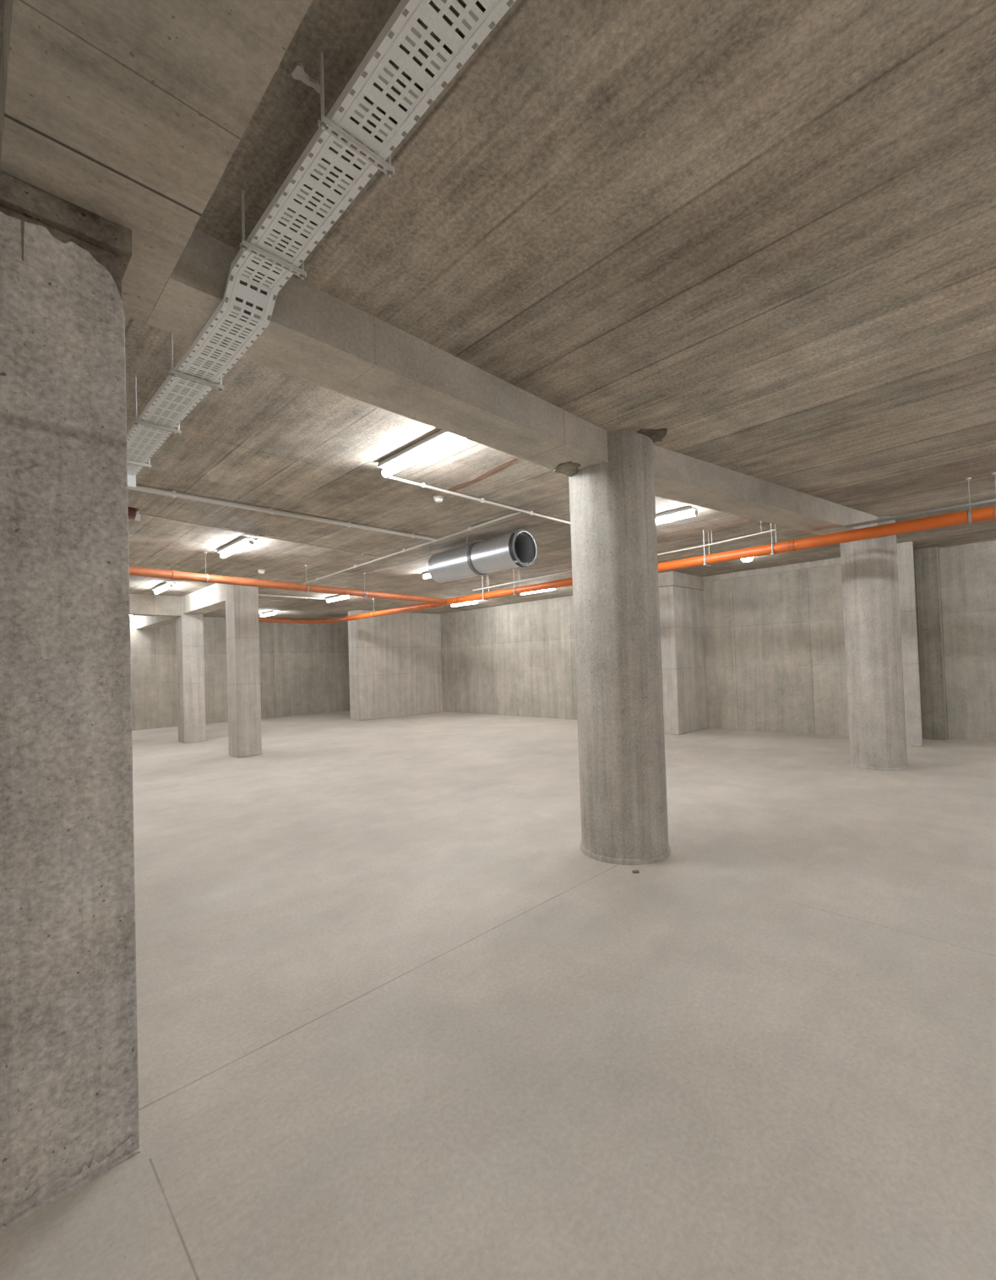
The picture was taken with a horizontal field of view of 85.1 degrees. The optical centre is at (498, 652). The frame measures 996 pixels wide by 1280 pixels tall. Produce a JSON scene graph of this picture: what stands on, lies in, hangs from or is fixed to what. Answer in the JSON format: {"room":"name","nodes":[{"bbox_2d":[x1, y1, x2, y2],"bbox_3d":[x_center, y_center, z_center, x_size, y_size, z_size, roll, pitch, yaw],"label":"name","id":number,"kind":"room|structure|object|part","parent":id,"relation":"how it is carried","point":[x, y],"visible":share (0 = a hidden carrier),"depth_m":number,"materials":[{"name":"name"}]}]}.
{"room":"parking garage","nodes":[
{"label":"parking garage","id":0,"kind":"room"},
{"bbox_2d":[130,615,350,730],"bbox_3d":[-9.473,0.528,15.028,14.700,3.110,0.300,-1,-2,-45],"label":"wall","id":1,"kind":"structure","parent":0,"point":[304,667],"depth_m":16.99,"materials":[{"name":"concrete"}]},
{"bbox_2d":[0,710,995,1279],"bbox_3d":[-1.151,1.769,7.217,15.500,0.250,23.000,-1,-2,-45],"label":"floor","id":2,"kind":"structure","parent":0,"point":[395,1021],"depth_m":2.21,"materials":[{"name":"concrete"}]},
{"bbox_2d":[0,170,141,1230],"bbox_3d":[-1.924,0.102,1.339,1.651,2.879,0.624,-1,-2,-45],"label":"concrete pillar","id":3,"kind":"structure","parent":2,"relation":"on","point":[69,1073],"depth_m":1.58,"materials":[{"name":"grey concrete"}]},
{"bbox_2d":[175,596,206,743],"bbox_3d":[-6.676,0.367,11.772,0.420,3.110,0.470,-1,-2,-45],"label":"square pillar","id":4,"kind":"structure","parent":2,"relation":"on","point":[189,627],"depth_m":11.60,"materials":[{"name":"concrete"}]},
{"bbox_2d":[225,576,261,757],"bbox_3d":[-4.499,0.248,9.579,0.405,3.110,0.455,-1,-2,-45],"label":"square pillar","id":5,"kind":"structure","parent":2,"relation":"on","point":[242,601],"depth_m":9.42,"materials":[{"name":"concrete"}]},
{"bbox_2d":[347,610,443,720],"bbox_3d":[-3.038,0.348,16.441,2.970,3.110,0.560,-1,-2,-45],"label":"wall pier","id":6,"kind":"object","parent":2,"relation":"on","point":[395,659],"visible":0.96,"depth_m":16.03,"materials":[{"name":"concrete"}]},
{"bbox_2d":[553,428,670,865],"bbox_3d":[0.870,-0.043,4.194,0.844,3.110,0.689,-2,-1,-3],"label":"round column","id":7,"kind":"structure","parent":2,"relation":"on","point":[620,716],"depth_m":3.92,"materials":[{"name":"concrete"}]},
{"bbox_2d":[631,870,638,873],"bbox_3d":[0.942,1.494,3.698,0.049,0.012,0.029,-2,-1,-8],"label":"chip","id":8,"kind":"object","parent":2,"relation":"on","point":[633,871],"visible":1,"depth_m":3.69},
{"bbox_2d":[659,585,708,735],"bbox_3d":[3.061,0.179,11.498,1.262,2.838,2.170,-1,-2,-45],"label":"wall pier","id":9,"kind":"object","parent":2,"relation":"on","point":[681,608],"visible":0.44,"depth_m":10.49,"materials":[{"name":"concrete"}]},
{"bbox_2d":[658,571,703,590],"bbox_3d":[2.973,-1.374,11.544,1.300,0.270,2.300,-1,-2,-45],"label":"concrete beam","id":10,"kind":"structure","parent":9,"relation":"on","point":[671,578],"depth_m":10.49,"materials":[{"name":"grey concrete"}]},
{"bbox_2d":[839,516,909,771],"bbox_3d":[4.772,-0.112,6.910,0.622,3.110,0.622,-1,-2,-45],"label":"round column","id":11,"kind":"structure","parent":2,"relation":"on","point":[869,567],"depth_m":6.66,"materials":[{"name":"concrete"}]},
{"bbox_2d":[896,541,922,746],"bbox_3d":[6.256,-0.126,8.495,0.500,3.110,0.400,-3,-2,37],"label":"wall pier","id":12,"kind":"object","parent":2,"relation":"on","point":[905,550],"visible":0.44,"depth_m":8.24,"materials":[{"name":"concrete"}]},
{"bbox_2d":[0,0,995,621],"bbox_3d":[-1.258,-1.513,7.288,15.500,0.100,23.000,-1,-2,-45],"label":"ceiling","id":13,"kind":"structure","parent":0,"point":[759,234],"depth_m":2.37,"materials":[{"name":"concrete"}]},
{"bbox_2d":[127,506,140,521],"bbox_3d":[-3.667,-1.370,5.387,0.170,0.110,0.170,-1,-2,-45],"label":"fire alarm","id":14,"kind":"object","parent":13,"relation":"attached to","point":[133,513],"visible":0.68,"depth_m":5.37,"materials":[{"name":"red plastic"}]},
{"bbox_2d":[126,458,151,468],"bbox_3d":[-2.429,-1.371,3.584,0.231,0.267,0.021,-1,-2,-45],"label":"hanger","id":15,"kind":"object","parent":13,"relation":"attached to","point":[131,462],"visible":0.46,"depth_m":3.61,"materials":[{"name":"metal"}]},
{"bbox_2d":[129,593,181,616],"bbox_3d":[-8.455,-0.964,10.031,4.534,0.410,0.340,-1,-2,-45],"label":"concrete beam","id":16,"kind":"structure","parent":13,"relation":"attached to","point":[140,604],"depth_m":11.18,"materials":[{"name":"grey concrete"}]},
{"bbox_2d":[136,615,175,629],"bbox_3d":[-8.254,-0.909,13.356,0.360,0.390,3.899,-1,-2,-45],"label":"concrete beam","id":17,"kind":"structure","parent":13,"relation":"attached to","point":[142,622],"depth_m":13.63,"materials":[{"name":"grey concrete"}]},
{"bbox_2d":[0,0,312,323],"bbox_3d":[1.117,-1.598,-0.694,0.455,0.230,7.720,-1,-2,-45],"label":"concrete beam","id":18,"kind":"structure","parent":13,"relation":"attached to","point":[132,114],"depth_m":1.35,"materials":[{"name":"grey concrete"}]},
{"bbox_2d":[133,376,181,435],"bbox_3d":[-1.937,-1.398,3.087,0.231,0.267,0.021,-1,-2,-45],"label":"hanger","id":19,"kind":"object","parent":13,"relation":"attached to","point":[136,422],"visible":0.96,"depth_m":3.04,"materials":[{"name":"metal"}]},
{"bbox_3d":[-2.012,-1.397,3.012,0.010,0.267,0.010,-1,-2,-45],"label":"threaded rod","id":20,"kind":"part","parent":19,"relation":"part of","materials":[{"name":"metal"}]},
{"bbox_2d":[152,582,175,593],"bbox_3d":[-6.203,-1.192,10.049,0.156,0.099,1.030,-1,-2,-45],"label":"ceiling light","id":21,"kind":"object","parent":13,"relation":"attached to","point":[166,585],"visible":1,"depth_m":9.91,"materials":[{"name":"white plastic"}]},
{"bbox_2d":[154,584,170,593],"bbox_3d":[-6.202,-1.174,10.048,0.060,0.060,1.000,-1,-2,-45],"label":"diffuser","id":22,"kind":"object","parent":21,"relation":"attached to","point":[164,587],"depth_m":10.02,"materials":[{"name":"white plastic"}]},
{"bbox_2d":[168,332,223,392],"bbox_3d":[-1.430,-1.416,2.576,0.231,0.285,0.021,-1,-2,-45],"label":"hanger","id":23,"kind":"object","parent":13,"relation":"attached to","point":[172,373],"visible":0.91,"depth_m":2.54,"materials":[{"name":"metal"}]},
{"bbox_3d":[-1.506,-1.415,2.501,0.010,0.285,0.010,-1,-2,-45],"label":"threaded rod","id":24,"kind":"part","parent":23,"relation":"part of","materials":[{"name":"metal"}]},
{"bbox_2d":[182,582,225,614],"bbox_3d":[-5.627,-1.064,10.705,0.380,0.365,2.628,-1,-2,-45],"label":"concrete beam","id":25,"kind":"structure","parent":13,"relation":"attached to","point":[210,598],"depth_m":10.58,"materials":[{"name":"grey concrete"}]},
{"bbox_2d":[203,551,208,582],"bbox_3d":[-3.998,-1.161,7.417,0.040,0.419,0.132,-1,-2,-45],"label":"hanger","id":26,"kind":"object","parent":13,"relation":"hanging from","point":[204,552],"visible":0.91,"depth_m":7.41,"materials":[{"name":"metal"}]},
{"bbox_2d":[129,566,446,604],"bbox_3d":[-3.176,-1.018,8.376,0.126,0.138,6.524,-3,-2,40],"label":"drain pipe","id":27,"kind":"object","parent":26,"relation":"hanging from","point":[137,571],"visible":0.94,"depth_m":8.06,"materials":[{"name":"orange plastic"}]},
{"bbox_2d":[217,536,256,558],"bbox_3d":[-3.384,-1.350,7.005,0.156,0.099,1.030,-1,-2,-45],"label":"ceiling light","id":28,"kind":"object","parent":13,"relation":"attached to","point":[244,541],"visible":1,"depth_m":6.89,"materials":[{"name":"white plastic"}]},
{"bbox_2d":[220,540,250,557],"bbox_3d":[-3.383,-1.332,7.004,0.060,0.060,1.000,-1,-2,-45],"label":"diffuser","id":29,"kind":"object","parent":28,"relation":"attached to","point":[242,544],"depth_m":6.95,"materials":[{"name":"white plastic"}]},
{"bbox_2d":[139,512,380,557],"bbox_3d":[-2.705,-1.415,6.789,0.028,0.024,3.179,-3,-2,36],"label":"conduit","id":30,"kind":"object","parent":13,"relation":"attached to","point":[187,522],"visible":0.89,"depth_m":6.43,"materials":[{"name":"grey plastic"}]},
{"bbox_2d":[257,569,265,574],"bbox_3d":[-3.863,-1.314,8.852,0.110,0.060,0.110,-1,-2,-45],"label":"smoke detector","id":31,"kind":"object","parent":13,"relation":"attached to","point":[260,571],"visible":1,"depth_m":8.82,"materials":[{"name":"white plastic"}]},
{"bbox_2d":[259,610,278,616],"bbox_3d":[-6.398,-1.077,15.133,0.156,0.099,1.030,-1,-2,-45],"label":"ceiling light","id":32,"kind":"object","parent":13,"relation":"attached to","point":[271,612],"visible":0.91,"depth_m":15.01,"materials":[{"name":"white plastic"}]},
{"bbox_2d":[261,612,275,616],"bbox_3d":[-6.397,-1.058,15.132,0.060,0.060,1.000,-1,-2,-45],"label":"diffuser","id":33,"kind":"object","parent":32,"relation":"attached to","point":[264,614],"depth_m":15.13,"materials":[{"name":"white plastic"}]},
{"bbox_2d":[239,189,306,279],"bbox_3d":[-0.802,-1.490,1.941,0.231,0.207,0.021,-1,-2,-45],"label":"hanger","id":34,"kind":"object","parent":13,"relation":"attached to","point":[245,246],"visible":0.9,"depth_m":1.91,"materials":[{"name":"metal"}]},
{"bbox_3d":[-0.877,-1.489,1.867,0.010,0.207,0.010,-1,-2,-45],"label":"threaded rod","id":35,"kind":"part","parent":34,"relation":"part of","materials":[{"name":"metal"}]},
{"bbox_3d":[-0.728,-1.490,2.015,0.010,0.207,0.010,-1,-2,-45],"label":"threaded rod","id":36,"kind":"part","parent":34,"relation":"part of","materials":[{"name":"metal"}]},
{"bbox_2d":[127,484,436,541],"bbox_3d":[-2.054,-1.442,5.763,3.500,0.056,0.044,-1,-2,-44],"label":"conduit","id":37,"kind":"object","parent":13,"relation":"attached to","point":[173,493],"visible":0.88,"depth_m":5.49,"materials":[{"name":"grey plastic"}]},
{"bbox_2d":[258,593,324,599],"bbox_3d":[-4.810,-1.234,11.832,2.150,0.031,0.024,-1,-2,-44],"label":"conduit","id":38,"kind":"object","parent":13,"relation":"attached to","point":[258,594],"visible":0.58,"depth_m":12.02,"materials":[{"name":"grey plastic"}]},
{"bbox_2d":[291,61,320,94],"bbox_3d":[-0.532,-1.605,1.516,0.080,0.012,0.046,-1,-2,-45],"label":"bracket","id":39,"kind":"object","parent":13,"relation":"attached to","point":[297,71],"visible":0.95,"depth_m":1.51,"materials":[{"name":"metal"}]},
{"bbox_2d":[305,565,309,592],"bbox_3d":[-3.027,-1.166,8.560,0.040,0.424,0.132,-1,-2,-45],"label":"hanger","id":40,"kind":"object","parent":13,"relation":"hanging from","point":[305,565],"visible":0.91,"depth_m":8.56,"materials":[{"name":"metal"}]},
{"bbox_2d":[325,594,351,602],"bbox_3d":[-3.592,-1.231,12.216,0.156,0.099,1.030,-1,-2,-45],"label":"ceiling light","id":41,"kind":"object","parent":13,"relation":"attached to","point":[337,597],"visible":0.72,"depth_m":12.20,"materials":[{"name":"white plastic"}]},
{"bbox_2d":[317,51,395,178],"bbox_3d":[-0.397,-1.512,1.533,0.231,0.207,0.021,-1,-2,-45],"label":"hanger","id":42,"kind":"object","parent":13,"relation":"attached to","point":[325,124],"visible":0.94,"depth_m":1.51,"materials":[{"name":"metal"}]},
{"bbox_2d":[126,0,516,487],"bbox_3d":[-1.125,-1.342,2.268,0.173,0.173,4.300,-1,-2,-45],"label":"cable tray","id":43,"kind":"object","parent":42,"relation":"hanging from","point":[422,46],"visible":0.91,"depth_m":1.63,"materials":[{"name":"metal"}]},
{"bbox_3d":[-2.631,-1.216,3.796,0.163,0.085,0.003,-1,-2,-45],"label":"plate","id":44,"kind":"part","parent":43,"relation":"part of","materials":[{"name":"metal"}]},
{"bbox_3d":[-0.473,-1.511,1.458,0.010,0.207,0.010,-1,-2,-45],"label":"threaded rod","id":45,"kind":"part","parent":42,"relation":"part of","materials":[{"name":"metal"}]},
{"bbox_3d":[-0.323,-1.512,1.607,0.010,0.207,0.010,-1,-2,-45],"label":"threaded rod","id":46,"kind":"part","parent":42,"relation":"part of","materials":[{"name":"metal"}]},
{"bbox_2d":[146,228,608,470],"bbox_3d":[-0.316,-1.470,3.068,2.803,0.230,0.352,-1,-2,-45],"label":"concrete beam","id":47,"kind":"structure","parent":13,"relation":"attached to","point":[313,335],"depth_m":2.66,"materials":[{"name":"grey concrete"}]},
{"bbox_2d":[303,511,521,583],"bbox_3d":[-1.695,-1.412,8.029,0.047,0.041,5.833,-1,-2,-42],"label":"conduit","id":48,"kind":"object","parent":13,"relation":"attached to","point":[469,528],"visible":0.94,"depth_m":7.22,"materials":[{"name":"grey plastic"}]},
{"bbox_2d":[378,430,465,477],"bbox_3d":[-0.573,-1.505,4.085,0.156,0.099,1.030,-1,-2,-45],"label":"ceiling light","id":49,"kind":"object","parent":13,"relation":"attached to","point":[440,440],"visible":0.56,"depth_m":4.05,"materials":[{"name":"plastic"}]},
{"bbox_2d":[421,571,430,578],"bbox_3d":[-0.956,-1.380,9.299,0.156,0.099,1.030,-1,-2,-45],"label":"ceiling light","id":50,"kind":"object","parent":13,"relation":"attached to","point":[426,574],"visible":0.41,"depth_m":9.55,"materials":[{"name":"white plastic"}]},
{"bbox_2d":[423,574,430,578],"bbox_3d":[-0.955,-1.362,9.299,0.060,0.060,1.000,-1,-2,-45],"label":"diffuser","id":51,"kind":"object","parent":50,"relation":"attached to","point":[425,576],"depth_m":9.58,"materials":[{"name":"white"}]},
{"bbox_2d":[433,495,443,502],"bbox_3d":[-0.583,-1.502,5.322,0.100,0.050,0.100,-1,-2,-45],"label":"smoke detector","id":52,"kind":"object","parent":13,"relation":"attached to","point":[438,498],"visible":1,"depth_m":5.29,"materials":[{"name":"white plastic"}]},
{"bbox_3d":[-0.584,-1.518,5.322,0.100,0.020,0.100,-1,-2,-45],"label":"plate","id":53,"kind":"part","parent":52,"relation":"part of","materials":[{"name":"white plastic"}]},
{"bbox_2d":[451,599,479,606],"bbox_3d":[-0.869,-1.280,14.071,0.156,0.099,1.030,-1,-2,-45],"label":"ceiling light","id":54,"kind":"object","parent":13,"relation":"attached to","point":[473,601],"visible":0.66,"depth_m":14.02,"materials":[{"name":"white plastic"}]},
{"bbox_2d":[381,474,570,524],"bbox_3d":[0.314,-1.525,5.880,3.650,0.040,0.028,-1,-2,-44],"label":"conduit","id":55,"kind":"object","parent":13,"relation":"attached to","point":[422,485],"visible":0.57,"depth_m":5.31,"materials":[{"name":"grey plastic"}]},
{"bbox_2d":[427,528,537,582],"bbox_3d":[-0.251,-1.252,7.106,0.464,0.496,1.656,-1,-2,-45],"label":"ventilation duct","id":56,"kind":"object","parent":13,"relation":"hanging from","point":[519,548],"visible":1,"depth_m":6.80,"materials":[{"name":"metal"}]},
{"bbox_2d":[447,457,518,491],"bbox_3d":[-0.161,-1.551,4.805,0.115,0.002,1.032,-1,-2,-41],"label":"rust streak","id":57,"kind":"object","parent":13,"relation":"attached to","point":[507,464],"visible":0.9,"depth_m":4.77},
{"bbox_2d":[482,581,490,599],"bbox_3d":[-0.232,-1.209,10.120,0.170,0.453,0.024,-1,-2,-45],"label":"hanger","id":58,"kind":"object","parent":13,"relation":"hanging from","point":[482,581],"visible":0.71,"depth_m":10.07,"materials":[{"name":"metal"}]},
{"bbox_2d":[513,569,521,595],"bbox_3d":[0.331,-1.240,9.552,0.170,0.453,0.024,-1,-2,-45],"label":"hanger","id":59,"kind":"object","parent":13,"relation":"hanging from","point":[519,569],"visible":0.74,"depth_m":9.50,"materials":[{"name":"metal"}]},
{"bbox_2d":[258,506,995,623],"bbox_3d":[0.167,-1.117,8.088,2.480,0.138,16.162,-1,-2,-45],"label":"drain pipe","id":60,"kind":"object","parent":59,"relation":"hanging from","point":[988,513],"visible":0.91,"depth_m":6.63,"materials":[{"name":"orange plastic"}]},
{"bbox_2d":[520,588,556,594],"bbox_3d":[0.888,-1.382,12.014,0.156,0.099,1.030,-1,-2,-45],"label":"ceiling light","id":61,"kind":"object","parent":13,"relation":"attached to","point":[553,588],"visible":0.26,"depth_m":11.97,"materials":[{"name":"white plastic"}]},
{"bbox_2d":[472,521,776,591],"bbox_3d":[1.430,-1.405,8.487,0.025,0.240,5.470,-1,-2,-45],"label":"conduit","id":62,"kind":"object","parent":13,"relation":"hanging from","point":[761,532],"visible":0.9,"depth_m":7.41,"materials":[{"name":"grey plastic"}]},
{"bbox_2d":[655,506,697,524],"bbox_3d":[1.815,-1.535,6.319,0.156,0.099,1.030,-1,-2,-45],"label":"ceiling light","id":63,"kind":"object","parent":13,"relation":"attached to","point":[689,511],"visible":0.44,"depth_m":6.08,"materials":[{"name":"white plastic"}]},
{"bbox_2d":[656,510,694,524],"bbox_3d":[1.815,-1.516,6.319,0.060,0.060,1.000,-1,-2,-45],"label":"diffuser","id":64,"kind":"object","parent":63,"relation":"attached to","point":[687,514],"depth_m":6.10,"materials":[{"name":"white plastic"}]},
{"bbox_2d":[702,530,711,566],"bbox_3d":[2.743,-1.371,7.131,0.170,0.453,0.024,-1,-2,-45],"label":"hanger","id":65,"kind":"object","parent":13,"relation":"hanging from","point":[705,555],"visible":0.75,"depth_m":7.08,"materials":[{"name":"metal"}]},
{"bbox_3d":[2.692,-1.371,7.081,0.008,0.450,0.008,-1,-1,-22],"label":"rod","id":66,"kind":"part","parent":65,"relation":"part of","materials":[{"name":"metal"}]},
{"bbox_2d":[741,556,754,561],"bbox_3d":[4.138,-1.557,9.003,0.220,0.090,0.220,-1,-2,-45],"label":"lamp","id":67,"kind":"object","parent":13,"relation":"attached to","point":[748,559],"visible":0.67,"depth_m":8.95,"materials":[{"name":"plastic"}]},
{"bbox_2d":[653,445,877,535],"bbox_3d":[2.824,-1.518,5.569,4.239,0.230,0.360,-1,-2,-35],"label":"concrete beam","id":68,"kind":"structure","parent":13,"relation":"attached to","point":[680,477],"depth_m":5.07,"materials":[{"name":"grey concrete"}]},
{"bbox_2d":[770,522,778,555],"bbox_3d":[3.327,-1.402,6.542,0.170,0.453,0.024,-1,-2,-45],"label":"hanger","id":69,"kind":"object","parent":13,"relation":"hanging from","point":[772,544],"visible":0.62,"depth_m":6.49,"materials":[{"name":"metal"}]},
{"bbox_3d":[3.276,-1.403,6.492,0.008,0.450,0.008,-1,-1,-22],"label":"rod","id":70,"kind":"part","parent":69,"relation":"part of","materials":[{"name":"metal"}]},
{"bbox_2d":[965,477,972,523],"bbox_3d":[4.586,-1.474,5.272,0.142,0.446,0.040,-1,-2,-45],"label":"hanger","id":71,"kind":"object","parent":13,"relation":"hanging from","point":[970,520],"visible":0.91,"depth_m":5.24,"materials":[{"name":"metal"}]},
{"bbox_3d":[4.584,-1.543,5.273,0.005,0.309,0.005,-2,-1,23],"label":"rod","id":72,"kind":"part","parent":71,"relation":"part of","materials":[{"name":"metal"}]},
{"bbox_2d":[991,472,995,519],"bbox_3d":[4.720,-1.482,5.137,0.142,0.446,0.040,-1,-2,-45],"label":"hanger","id":73,"kind":"object","parent":13,"relation":"hanging from","point":[994,473],"visible":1,"depth_m":5.14,"materials":[{"name":"metal"}]},
{"bbox_2d":[845,498,995,528],"bbox_3d":[4.805,-1.447,5.051,0.050,0.025,2.700,-1,-2,-45],"label":"rail","id":74,"kind":"object","parent":73,"relation":"attached to","point":[994,500],"visible":1,"depth_m":5.51,"materials":[{"name":"metal"}]},
{"bbox_2d":[440,546,948,740],"bbox_3d":[1.493,0.157,14.404,0.600,3.110,16.040,-1,-2,-45],"label":"wall","id":75,"kind":"structure","parent":0,"point":[775,642],"depth_m":10.79,"materials":[{"name":"concrete"}]},
{"bbox_2d":[702,557,840,582],"bbox_3d":[5.375,-1.566,10.018,0.035,0.110,3.260,-1,-2,-45],"label":"trim","id":76,"kind":"structure","parent":75,"relation":"attached to","point":[837,560],"depth_m":10.18,"materials":[{"name":"concrete"}]},
{"bbox_2d":[914,546,946,740],"bbox_3d":[7.019,-0.144,8.805,0.030,3.110,0.285,-1,-2,-45],"label":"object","id":77,"kind":"structure","parent":75,"relation":"attached to","point":[926,560],"depth_m":8.79,"materials":[{"name":"concrete"}]},
{"bbox_2d":[938,539,995,741],"bbox_3d":[9.585,-0.275,6.663,0.300,3.110,6.355,-1,-2,-45],"label":"wall","id":78,"kind":"structure","parent":0,"point":[967,571],"depth_m":8.58,"materials":[{"name":"concrete"}]}
]}

